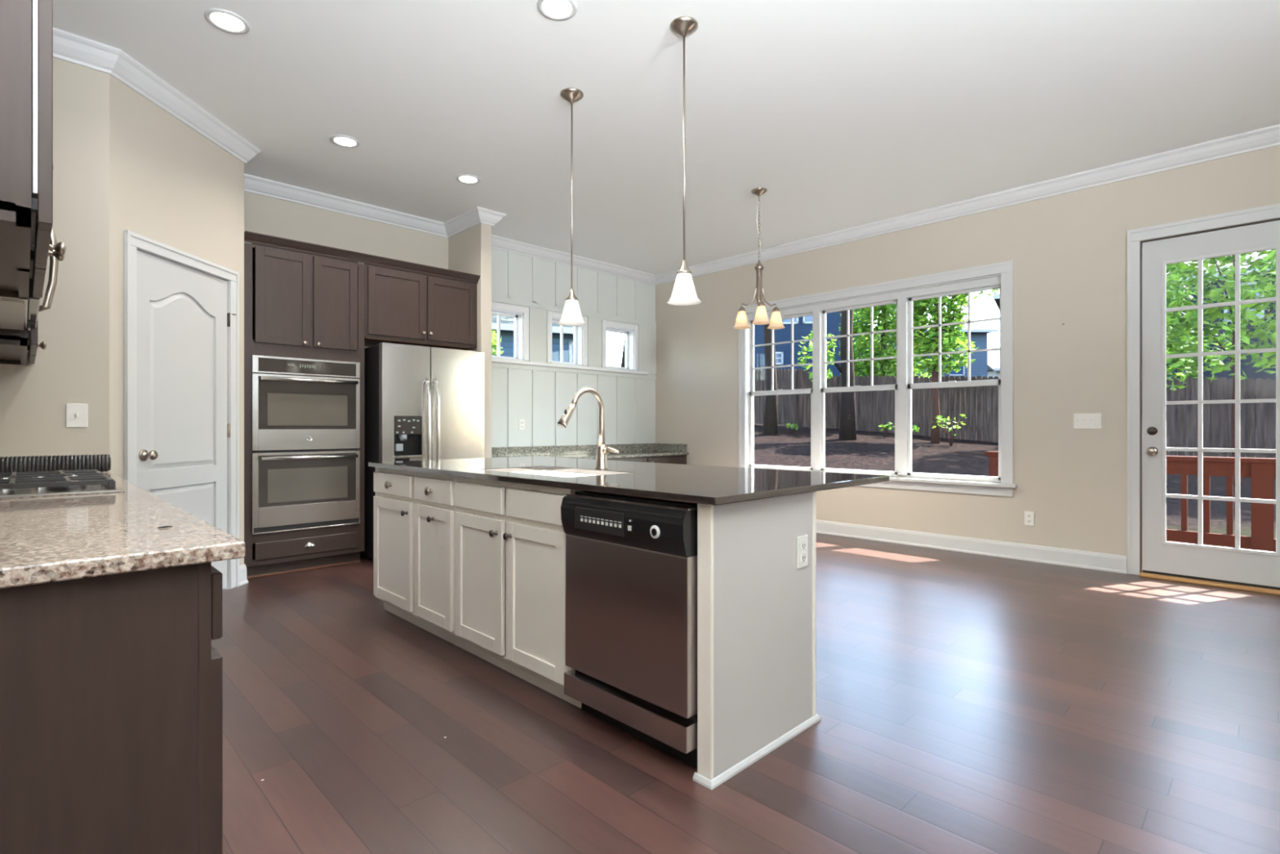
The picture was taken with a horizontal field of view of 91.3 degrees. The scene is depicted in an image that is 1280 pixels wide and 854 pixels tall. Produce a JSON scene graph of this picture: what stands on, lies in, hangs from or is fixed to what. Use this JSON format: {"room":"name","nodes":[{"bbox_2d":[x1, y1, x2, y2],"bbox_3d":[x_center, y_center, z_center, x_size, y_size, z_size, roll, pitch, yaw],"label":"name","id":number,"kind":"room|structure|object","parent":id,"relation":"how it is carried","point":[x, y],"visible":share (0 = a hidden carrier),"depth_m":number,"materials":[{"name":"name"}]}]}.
{"room":"kitchen","nodes":[
{"label":"kitchen","id":0,"kind":"room"},
{"bbox_2d":[0,57,109,471],"bbox_3d":[-3.074,-0.435,3.106,0.660,3.050,0.160,0,0,-45],"label":"wall","id":1,"kind":"structure","parent":0,"point":[73,366],"depth_m":3.19,"materials":[{"name":"beige paint"}]},
{"bbox_2d":[66,403,88,427],"bbox_3d":[-2.866,-0.061,3.184,0.084,0.122,0.020,0,0,-45],"label":"light switch","id":2,"kind":"object","parent":1,"relation":"attached to","point":[77,414],"visible":1,"depth_m":3.19,"materials":[{"name":"white plastic"}]},
{"bbox_2d":[109,74,244,565],"bbox_3d":[-2.827,-0.435,3.832,0.096,3.050,1.103,0,0,0],"label":"wall","id":3,"kind":"structure","parent":0,"point":[171,185],"depth_m":3.65,"materials":[{"name":"beige paint"}]},
{"bbox_2d":[124,230,239,589],"bbox_3d":[-2.795,0.013,3.830,0.159,2.153,0.926,0,0,0],"label":"door","id":4,"kind":"structure","parent":3,"relation":"in","point":[181,308],"depth_m":3.82,"materials":[{"name":"white paint"}]},
{"bbox_2d":[239,564,248,586],"bbox_3d":[-2.766,1.024,4.361,0.042,0.132,0.124,0,0,-11],"label":"baseboard","id":5,"kind":"structure","parent":3,"relation":"attached to","point":[242,568],"depth_m":4.35,"materials":[{"name":"white paint"}]},
{"bbox_2d":[244,191,448,348],"bbox_3d":[-2.611,-0.435,5.500,2.000,3.050,0.160,0,0,-45],"label":"wall","id":6,"kind":"structure","parent":0,"point":[264,215],"depth_m":5.41,"materials":[{"name":"beige paint"}]},
{"bbox_2d":[364,263,476,350],"bbox_3d":[-2.020,-1.016,5.539,1.004,0.597,0.593,0,0,-45],"label":"upper cabinet","id":7,"kind":"object","parent":6,"relation":"attached to","point":[402,307],"visible":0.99,"depth_m":5.32,"materials":[{"name":"brown wood"}]},
{"bbox_2d":[244,231,479,284],"bbox_3d":[-2.172,-1.347,5.135,1.898,0.065,0.235,0,0,-45],"label":"crown molding","id":8,"kind":"structure","parent":7,"relation":"on","point":[249,237],"depth_m":4.93,"materials":[{"name":"brown wood"}]},
{"bbox_2d":[448,222,491,457],"bbox_3d":[-1.618,-0.435,5.931,0.110,3.050,0.620,0,0,-45],"label":"wall partition","id":9,"kind":"structure","parent":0,"point":[469,251],"depth_m":5.73,"materials":[{"name":"beige paint"}]},
{"bbox_2d":[491,248,656,447],"bbox_3d":[-0.815,-0.435,7.260,3.030,3.050,0.173,0,0,-45],"label":"wall","id":10,"kind":"structure","parent":0,"point":[540,396],"depth_m":7.15,"materials":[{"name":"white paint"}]},
{"bbox_2d":[491,302,528,360],"bbox_3d":[-1.465,-1.006,6.594,0.604,0.568,0.150,0,0,-45],"label":"window","id":11,"kind":"structure","parent":10,"relation":"in","point":[521,318],"depth_m":6.72,"materials":[{"name":"white paint"}]},
{"bbox_2d":[519,419,524,430],"bbox_3d":[-1.265,-0.030,6.707,0.072,0.116,0.010,0,0,-45],"label":"wall outlet","id":12,"kind":"object","parent":10,"relation":"attached to","point":[522,422],"visible":1,"depth_m":6.71,"materials":[{"name":"white plastic"}]},
{"bbox_2d":[546,311,587,365],"bbox_3d":[-0.870,-1.006,7.180,0.574,0.568,0.150,0,0,-45],"label":"window","id":13,"kind":"structure","parent":10,"relation":"in","point":[580,333],"depth_m":7.29,"materials":[{"name":"white paint"}]},
{"bbox_2d":[491,358,648,374],"bbox_3d":[-0.844,-0.693,7.094,2.624,0.035,0.050,0,0,-45],"label":"trim","id":14,"kind":"structure","parent":10,"relation":"attached to","point":[493,360],"depth_m":7.07,"materials":[{"name":"white paint"}]},
{"bbox_2d":[601,320,638,370],"bbox_3d":[-0.286,-1.006,7.755,0.602,0.568,0.150,0,0,-45],"label":"window","id":15,"kind":"structure","parent":10,"relation":"in","point":[606,326],"depth_m":7.86,"materials":[{"name":"white paint"}]},
{"bbox_2d":[53,0,1279,275],"bbox_3d":[1.629,-2.035,2.286,6.530,0.150,10.690,0,0,-45],"label":"ceiling","id":16,"kind":"structure","parent":0,"point":[848,113],"depth_m":3.72,"materials":[{"name":"paint"}]},
{"bbox_2d":[204,8,249,34],"bbox_3d":[-1.990,-1.956,3.016,0.186,0.008,0.186,0,0,-45],"label":"recessed light","id":17,"kind":"object","parent":16,"relation":"in","point":[225,20],"visible":1,"depth_m":3.01,"materials":[{"name":"white paint"}]},
{"bbox_2d":[329,134,359,147],"bbox_3d":[-2.018,-1.956,4.280,0.186,0.008,0.186,0,0,-45],"label":"recessed light","id":18,"kind":"object","parent":16,"relation":"in","point":[342,140],"visible":1,"depth_m":4.27,"materials":[{"name":"white paint"}]},
{"bbox_2d":[456,173,479,184],"bbox_3d":[-1.355,-1.956,4.933,0.186,0.008,0.186,0,0,-45],"label":"recessed light","id":19,"kind":"object","parent":16,"relation":"in","point":[464,178],"visible":1,"depth_m":4.93,"materials":[{"name":"white paint"}]},
{"bbox_2d":[537,0,577,20],"bbox_3d":[-0.386,-1.956,2.912,0.186,0.008,0.186,0,0,-45],"label":"recessed light","id":20,"kind":"object","parent":16,"relation":"in","point":[555,10],"visible":1,"depth_m":2.92,"materials":[{"name":"white paint"}]},
{"bbox_2d":[557,88,586,325],"bbox_3d":[-0.401,-1.285,3.676,0.168,1.350,0.168,0,0,-45],"label":"pendant light","id":21,"kind":"object","parent":16,"relation":"hanging from","point":[571,315],"visible":1,"depth_m":3.66,"materials":[{"name":"white glass"}]},
{"bbox_2d":[666,16,701,305],"bbox_3d":[0.215,-1.285,3.049,0.168,1.350,0.168,0,0,-45],"label":"pendant light","id":22,"kind":"object","parent":16,"relation":"hanging from","point":[683,293],"visible":1,"depth_m":3.03,"materials":[{"name":"white glass"}]},
{"bbox_2d":[733,187,785,328],"bbox_3d":[0.988,-1.397,5.198,0.434,1.125,0.392,0,0,-45],"label":"chandelier","id":23,"kind":"object","parent":16,"relation":"hanging from","point":[761,317],"visible":1,"depth_m":5.17,"materials":[{"name":"silver metal"}]},
{"bbox_2d":[211,533,1279,853],"bbox_3d":[1.629,1.150,2.286,6.530,0.120,10.690,0,0,-45],"label":"floor","id":24,"kind":"structure","parent":0,"point":[967,703],"depth_m":2.20,"materials":[{"name":"brown wood"}]},
{"bbox_2d":[0,561,222,853],"bbox_3d":[-1.150,0.663,1.134,0.626,0.854,0.568,0,0,-45],"label":"base cabinet","id":25,"kind":"object","parent":24,"relation":"on","point":[111,686],"visible":0.95,"depth_m":1.02,"materials":[{"name":"brown wood"}]},
{"bbox_2d":[244,242,364,578],"bbox_3d":[-2.677,-0.113,4.892,0.837,2.405,0.593,0,0,-45],"label":"tall cabinet","id":26,"kind":"object","parent":24,"relation":"on","point":[299,304],"visible":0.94,"depth_m":4.67,"materials":[{"name":"brown wood"}]},
{"bbox_2d":[251,354,359,534],"bbox_3d":[-2.651,0.122,4.869,0.746,1.279,0.584,0,0,-45],"label":"wall oven","id":27,"kind":"object","parent":26,"relation":"in","point":[305,412],"visible":1,"depth_m":4.67,"materials":[{"name":"silver metal"}]},
{"bbox_2d":[373,466,425,629],"bbox_3d":[-1.184,0.659,3.716,0.667,0.861,0.535,0,0,-45],"label":"base cabinet","id":28,"kind":"object","parent":24,"relation":"on","point":[393,500],"visible":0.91,"depth_m":3.49,"materials":[{"name":"beige paint"}]},
{"bbox_2d":[360,342,484,558],"bbox_3d":[-1.924,0.209,5.445,0.902,1.762,0.822,0,0,-45],"label":"refrigerator","id":29,"kind":"object","parent":24,"relation":"on","point":[421,402],"visible":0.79,"depth_m":5.12,"materials":[{"name":"silver metal"}]},
{"bbox_2d":[413,471,466,650],"bbox_3d":[-0.842,0.659,3.368,0.667,0.861,0.436,0,0,-45],"label":"base cabinet","id":30,"kind":"object","parent":24,"relation":"on","point":[434,508],"visible":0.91,"depth_m":3.14,"materials":[{"name":"beige paint"}]},
{"bbox_2d":[454,470,599,708],"bbox_3d":[-0.376,0.659,2.896,0.666,0.861,0.886,0,0,-45],"label":"base cabinet","id":31,"kind":"object","parent":24,"relation":"on","point":[510,537],"visible":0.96,"depth_m":2.64,"materials":[{"name":"beige paint"}]},
{"bbox_2d":[384,601,564,690],"bbox_3d":[-0.873,1.039,3.073,0.008,0.022,1.836,0,0,-45],"label":"trim","id":32,"kind":"structure","parent":31,"relation":"attached to","point":[385,602],"depth_m":2.93,"materials":[{"name":"beige paint"}]},
{"bbox_2d":[368,455,889,505],"bbox_3d":[-0.270,0.217,3.174,1.180,0.024,2.600,0,0,-45],"label":"countertop","id":33,"kind":"structure","parent":31,"relation":"on","point":[691,483],"depth_m":2.54,"materials":[{"name":"stone"}]},
{"bbox_2d":[556,386,619,469],"bbox_3d":[-0.246,0.004,3.001,0.303,0.401,0.149,0,0,-45],"label":"kitchen faucet","id":34,"kind":"object","parent":33,"relation":"on","point":[602,453],"visible":1,"depth_m":3.09,"materials":[{"name":"silver metal"}]},
{"bbox_2d":[560,490,697,768],"bbox_3d":[0.137,0.667,2.346,0.632,0.845,0.611,0,0,-45],"label":"dishwasher","id":35,"kind":"object","parent":24,"relation":"on","point":[631,562],"visible":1,"depth_m":2.09,"materials":[{"name":"silver metal"}]},
{"bbox_2d":[593,454,686,464],"bbox_3d":[-0.583,0.713,6.958,2.797,0.755,0.578,0,0,-45],"label":"base cabinet","id":36,"kind":"object","parent":24,"relation":"on","point":[677,459],"visible":0.12,"depth_m":7.41,"materials":[{"name":"brown wood"}]},
{"bbox_2d":[491,443,688,458],"bbox_3d":[-0.589,0.270,6.963,2.800,0.130,0.566,0,0,-45],"label":"countertop","id":37,"kind":"structure","parent":36,"relation":"on","point":[580,451],"depth_m":7.14,"materials":[{"name":"grey stone"}]},
{"bbox_2d":[693,491,821,790],"bbox_3d":[-0.452,0.659,3.017,0.645,0.861,2.557,0,0,-45],"label":"island end panel","id":38,"kind":"object","parent":24,"relation":"on","point":[757,611],"visible":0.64,"depth_m":2.06,"materials":[{"name":"paint"}]},
{"bbox_2d":[796,534,808,568],"bbox_3d":[0.590,0.450,2.265,0.072,0.116,0.010,0,0,-45],"label":"wall outlet","id":39,"kind":"object","parent":38,"relation":"attached to","point":[802,540],"visible":1,"depth_m":2.26,"materials":[{"name":"white plastic"}]},
{"bbox_2d":[800,553,806,562],"bbox_3d":[0.591,0.472,2.264,0.034,0.030,0.004,0,0,-45],"label":"socket","id":40,"kind":"object","parent":39,"relation":"attached to","point":[803,556],"depth_m":2.26,"materials":[{"name":"white plastic"}]},
{"bbox_2d":[800,541,806,550],"bbox_3d":[0.591,0.428,2.264,0.034,0.030,0.004,0,0,-45],"label":"socket","id":41,"kind":"object","parent":39,"relation":"attached to","point":[803,544],"depth_m":2.26,"materials":[{"name":"white plastic"}]},
{"bbox_3d":[-2.678,0.663,2.685,0.626,0.854,0.983,0,0,-45],"label":"base cabinet","id":42,"kind":"object","parent":24,"relation":"on","visible":0},
{"bbox_2d":[0,471,245,588],"bbox_3d":[-1.980,0.220,1.972,0.622,0.030,2.988,0,0,-45],"label":"countertop","id":43,"kind":"structure","parent":42,"relation":"on","point":[57,538],"depth_m":1.17,"materials":[{"name":"beige stone"}]},
{"bbox_2d":[0,453,111,472],"bbox_3d":[-2.634,0.162,2.654,0.592,0.080,0.084,0,0,-45],"label":"vent","id":44,"kind":"object","parent":43,"relation":"on","point":[102,462],"visible":0.83,"depth_m":2.71,"materials":[{"name":"metal"}]},
{"bbox_2d":[0,469,124,498],"bbox_3d":[-2.078,0.184,2.066,0.519,0.042,0.740,0,0,-45],"label":"gas cooktop","id":45,"kind":"object","parent":43,"relation":"in","point":[82,482],"visible":1,"depth_m":1.97,"materials":[{"name":"silver metal"}]},
{"bbox_2d":[157,525,172,528],"bbox_3d":[-0.967,0.202,1.274,0.004,0.004,0.025,0,0,27],"label":"strip","id":46,"kind":"object","parent":43,"relation":"on","point":[163,526],"visible":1,"depth_m":1.27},
{"bbox_2d":[655,145,1279,573],"bbox_3d":[3.954,-0.435,4.465,0.160,3.050,10.530,0,0,-45],"label":"wall","id":47,"kind":"structure","parent":0,"point":[1068,251],"depth_m":5.11,"materials":[{"name":"beige paint"}]},
{"bbox_2d":[53,26,1279,285],"bbox_3d":[1.629,-1.907,2.286,6.210,0.107,10.370,0,0,-45],"label":"trim","id":48,"kind":"structure","parent":47,"relation":"attached to","point":[68,46],"depth_m":5.00,"materials":[{"name":"white paint"}]},
{"bbox_2d":[738,260,1017,497],"bbox_3d":[2.152,-0.405,6.226,0.195,1.965,2.858,0,0,-45],"label":"window","id":49,"kind":"structure","parent":47,"relation":"in","point":[904,298],"depth_m":5.91,"materials":[{"name":"white paint"}]},
{"bbox_2d":[816,520,1126,573],"bbox_3d":[2.118,1.024,6.197,0.024,0.132,4.305,0,0,-45],"label":"baseboard","id":50,"kind":"structure","parent":47,"relation":"attached to","point":[1117,563],"depth_m":5.36,"materials":[{"name":"white paint"}]},
{"bbox_2d":[1024,511,1034,525],"bbox_3d":[3.187,0.745,5.122,0.010,0.116,0.072,0,0,-45],"label":"wall outlet","id":51,"kind":"object","parent":47,"relation":"attached to","point":[1028,515],"visible":1,"depth_m":5.12,"materials":[{"name":"white plastic"}]},
{"bbox_2d":[1073,413,1102,428],"bbox_3d":[3.461,-0.050,4.838,0.018,0.120,0.182,0,0,-45],"label":"light switch","id":52,"kind":"object","parent":47,"relation":"attached to","point":[1081,420],"visible":1,"depth_m":4.84,"materials":[{"name":"white plastic"}]},
{"bbox_2d":[1127,203,1279,595],"bbox_3d":[4.024,-0.188,4.348,0.224,2.555,0.995,0,0,-45],"label":"door","id":53,"kind":"structure","parent":47,"relation":"in","point":[1149,249],"depth_m":4.49,"materials":[{"name":"white paint"}]},
{"bbox_3d":[-0.155,-0.435,-0.441,0.160,3.050,9.310,0,0,-45],"label":"wall","id":54,"kind":"structure","parent":0,"visible":0},
{"bbox_2d":[0,322,46,364],"bbox_3d":[-2.746,-0.843,2.598,0.408,1.075,1.016,0,0,-45],"label":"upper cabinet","id":55,"kind":"object","parent":54,"relation":"attached to","point":[15,344],"visible":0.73,"depth_m":2.47,"materials":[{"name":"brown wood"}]},
{"bbox_2d":[0,0,66,299],"bbox_3d":[-1.523,-0.873,1.356,0.408,1.015,0.930,0,0,-45],"label":"upper cabinet","id":56,"kind":"object","parent":54,"relation":"attached to","point":[26,26],"visible":1,"depth_m":1.14,"materials":[{"name":"brown wood"}]},
{"bbox_3d":[-2.120,-1.095,1.962,0.408,0.570,0.764,0,0,-45],"label":"upper cabinet","id":57,"kind":"object","parent":54,"relation":"attached to","visible":0},
{"bbox_2d":[0,224,58,329],"bbox_3d":[-2.114,-0.576,1.968,0.423,0.439,0.758,0,0,-45],"label":"microwave","id":58,"kind":"object","parent":57,"relation":"attached to","point":[15,313],"visible":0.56,"depth_m":2.11,"materials":[{"name":"silver metal"}]},
{"label":"outside","id":59,"kind":"structure","parent":0,"visible":0},
{"bbox_2d":[754,423,1275,538],"bbox_3d":[19.362,0.471,31.713,60.000,1.798,62.000,0,0,-45],"label":"ground","id":60,"kind":"structure","parent":59,"point":[870,451],"depth_m":14.90,"materials":[{"name":"brown soil"}]},
{"bbox_2d":[491,327,503,355],"bbox_3d":[-3.645,-0.460,14.060,1.347,4.104,1.093,0,0,-45],"label":"leafy tree","id":61,"kind":"object","parent":60,"relation":"on","point":[494,344],"visible":0.1,"depth_m":14.07,"materials":[{"name":"green plant"}]},
{"bbox_2d":[491,315,573,362],"bbox_3d":[-5.066,-1.585,22.066,5.244,5.950,8.820,0,0,-21],"label":"house","id":62,"kind":"structure","parent":60,"relation":"on","point":[506,322],"depth_m":18.70,"materials":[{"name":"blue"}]},
{"bbox_2d":[620,333,625,367],"bbox_3d":[-0.471,-5.665,20.057,4.913,14.538,4.940,0,0,-21],"label":"tree","id":63,"kind":"object","parent":60,"relation":"on","point":[623,361],"visible":0.02,"depth_m":19.88,"materials":[{"name":"green plant"}]},
{"bbox_2d":[762,324,777,435],"bbox_3d":[4.068,-6.933,20.220,2.538,14.467,2.603,0,0,-45],"label":"tree","id":64,"kind":"object","parent":60,"relation":"on","point":[770,421],"visible":0.02,"depth_m":19.89,"materials":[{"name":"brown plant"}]},
{"bbox_2d":[754,368,799,426],"bbox_3d":[3.052,-1.182,24.349,0.152,2.343,7.746,0,0,-37],"label":"wooden fence","id":65,"kind":"object","parent":60,"relation":"on","point":[786,403],"visible":0.14,"depth_m":21.74,"materials":[{"name":"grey wood"}]},
{"bbox_2d":[786,422,798,433],"bbox_3d":[4.848,0.046,20.103,0.323,0.397,0.533,0,0,-11],"label":"seedling","id":66,"kind":"object","parent":60,"relation":"on","point":[787,424],"visible":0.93,"depth_m":20.09,"materials":[{"name":"green plant"}]},
{"bbox_2d":[754,309,871,377],"bbox_3d":[6.498,-3.910,33.951,10.421,9.000,9.920,0,0,8],"label":"house","id":67,"kind":"structure","parent":60,"relation":"on","point":[802,326],"depth_m":29.35,"materials":[{"name":"blue"}]},
{"bbox_2d":[795,368,837,428],"bbox_3d":[6.080,-0.883,21.475,1.560,2.207,0.152,0,0,-13],"label":"wooden fence","id":68,"kind":"object","parent":60,"relation":"on","point":[804,382],"visible":0.5,"depth_m":21.33,"materials":[{"name":"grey wood"}]},
{"bbox_2d":[796,309,856,439],"bbox_3d":[6.074,-6.840,18.435,2.659,14.497,2.518,0,0,-45],"label":"tree","id":69,"kind":"object","parent":60,"relation":"on","point":[847,425],"visible":0.06,"depth_m":18.32,"materials":[{"name":"green plant"}]},
{"bbox_2d":[837,304,931,377],"bbox_3d":[8.637,-2.649,21.894,2.736,6.084,3.571,0,0,-45],"label":"leafy tree","id":70,"kind":"object","parent":60,"relation":"on","point":[881,368],"visible":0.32,"depth_m":21.50,"materials":[{"name":"green plant"}]},
{"bbox_2d":[879,422,894,437],"bbox_3d":[7.449,0.091,18.956,0.430,0.505,0.355,0,0,-11],"label":"seedling","id":71,"kind":"object","parent":60,"relation":"on","point":[886,426],"visible":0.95,"depth_m":18.93,"materials":[{"name":"green plant"}]},
{"bbox_2d":[911,424,919,434],"bbox_3d":[7.973,0.109,18.494,0.552,0.586,0.468,0,0,32],"label":"seedling","id":72,"kind":"object","parent":60,"relation":"on","point":[914,428],"visible":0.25,"depth_m":18.34,"materials":[{"name":"green plant"}]},
{"bbox_2d":[873,319,998,424],"bbox_3d":[19.908,-3.460,43.458,5.467,8.100,7.920,0,0,0],"label":"house","id":73,"kind":"structure","parent":60,"relation":"on","point":[979,333],"depth_m":40.00,"materials":[{"name":"blue"}]},
{"bbox_2d":[891,288,999,444],"bbox_3d":[8.697,-2.436,17.517,1.987,5.959,3.349,0,0,-45],"label":"leafy tree","id":74,"kind":"object","parent":60,"relation":"on","point":[926,344],"visible":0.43,"depth_m":17.39,"materials":[{"name":"green plant"}]},
{"bbox_2d":[931,413,967,445],"bbox_3d":[8.398,0.097,16.974,0.746,0.910,0.804,0,0,-45],"label":"seedling","id":75,"kind":"object","parent":60,"relation":"on","point":[944,420],"visible":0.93,"depth_m":16.94,"materials":[{"name":"green plant"}]},
{"bbox_2d":[986,350,999,378],"bbox_3d":[28.356,-2.660,47.668,6.387,6.500,6.920,0,0,1],"label":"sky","id":76,"kind":"structure","parent":60,"relation":"on","point":[993,356],"depth_m":45.63,"materials":[{"name":"white"}]},
{"bbox_2d":[837,375,1275,457],"bbox_3d":[12.797,-0.276,15.812,16.663,3.031,0.155,0,0,44],"label":"wooden fence","id":77,"kind":"object","parent":60,"relation":"on","point":[873,409],"visible":0.41,"depth_m":15.48,"materials":[{"name":"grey wood"}]},
{"bbox_2d":[992,249,1275,448],"bbox_3d":[24.511,-3.785,26.257,16.117,9.750,10.920,0,0,34],"label":"house","id":78,"kind":"structure","parent":60,"relation":"on","point":[1250,371],"depth_m":22.53,"materials":[{"name":"blue"}]},
{"bbox_2d":[1165,266,1231,381],"bbox_3d":[14.482,-2.473,17.398,2.586,6.935,2.974,0,0,-45],"label":"leafy tree","id":79,"kind":"object","parent":60,"relation":"on","point":[1208,358],"visible":0.02,"depth_m":16.75,"materials":[{"name":"green plant"}]},
{"bbox_2d":[1165,248,1275,484],"bbox_3d":[10.497,-1.693,10.925,1.984,5.772,3.237,0,0,-45],"label":"maple tree","id":80,"kind":"object","parent":60,"relation":"on","point":[1229,284],"visible":0.47,"depth_m":10.98,"materials":[{"name":"green plant"}]},
{"bbox_3d":[5.470,1.317,3.916,1.190,0.345,6.300,0,0,-45],"label":"deck","id":81,"kind":"object","parent":60,"relation":"on","visible":0},
{"bbox_2d":[984,451,1275,551],"bbox_3d":[5.859,0.695,4.313,0.140,0.890,6.320,0,0,-45],"label":"deck railing","id":82,"kind":"object","parent":81,"relation":"on","point":[1262,471],"visible":0.37,"depth_m":5.25,"materials":[{"name":"red wood"}]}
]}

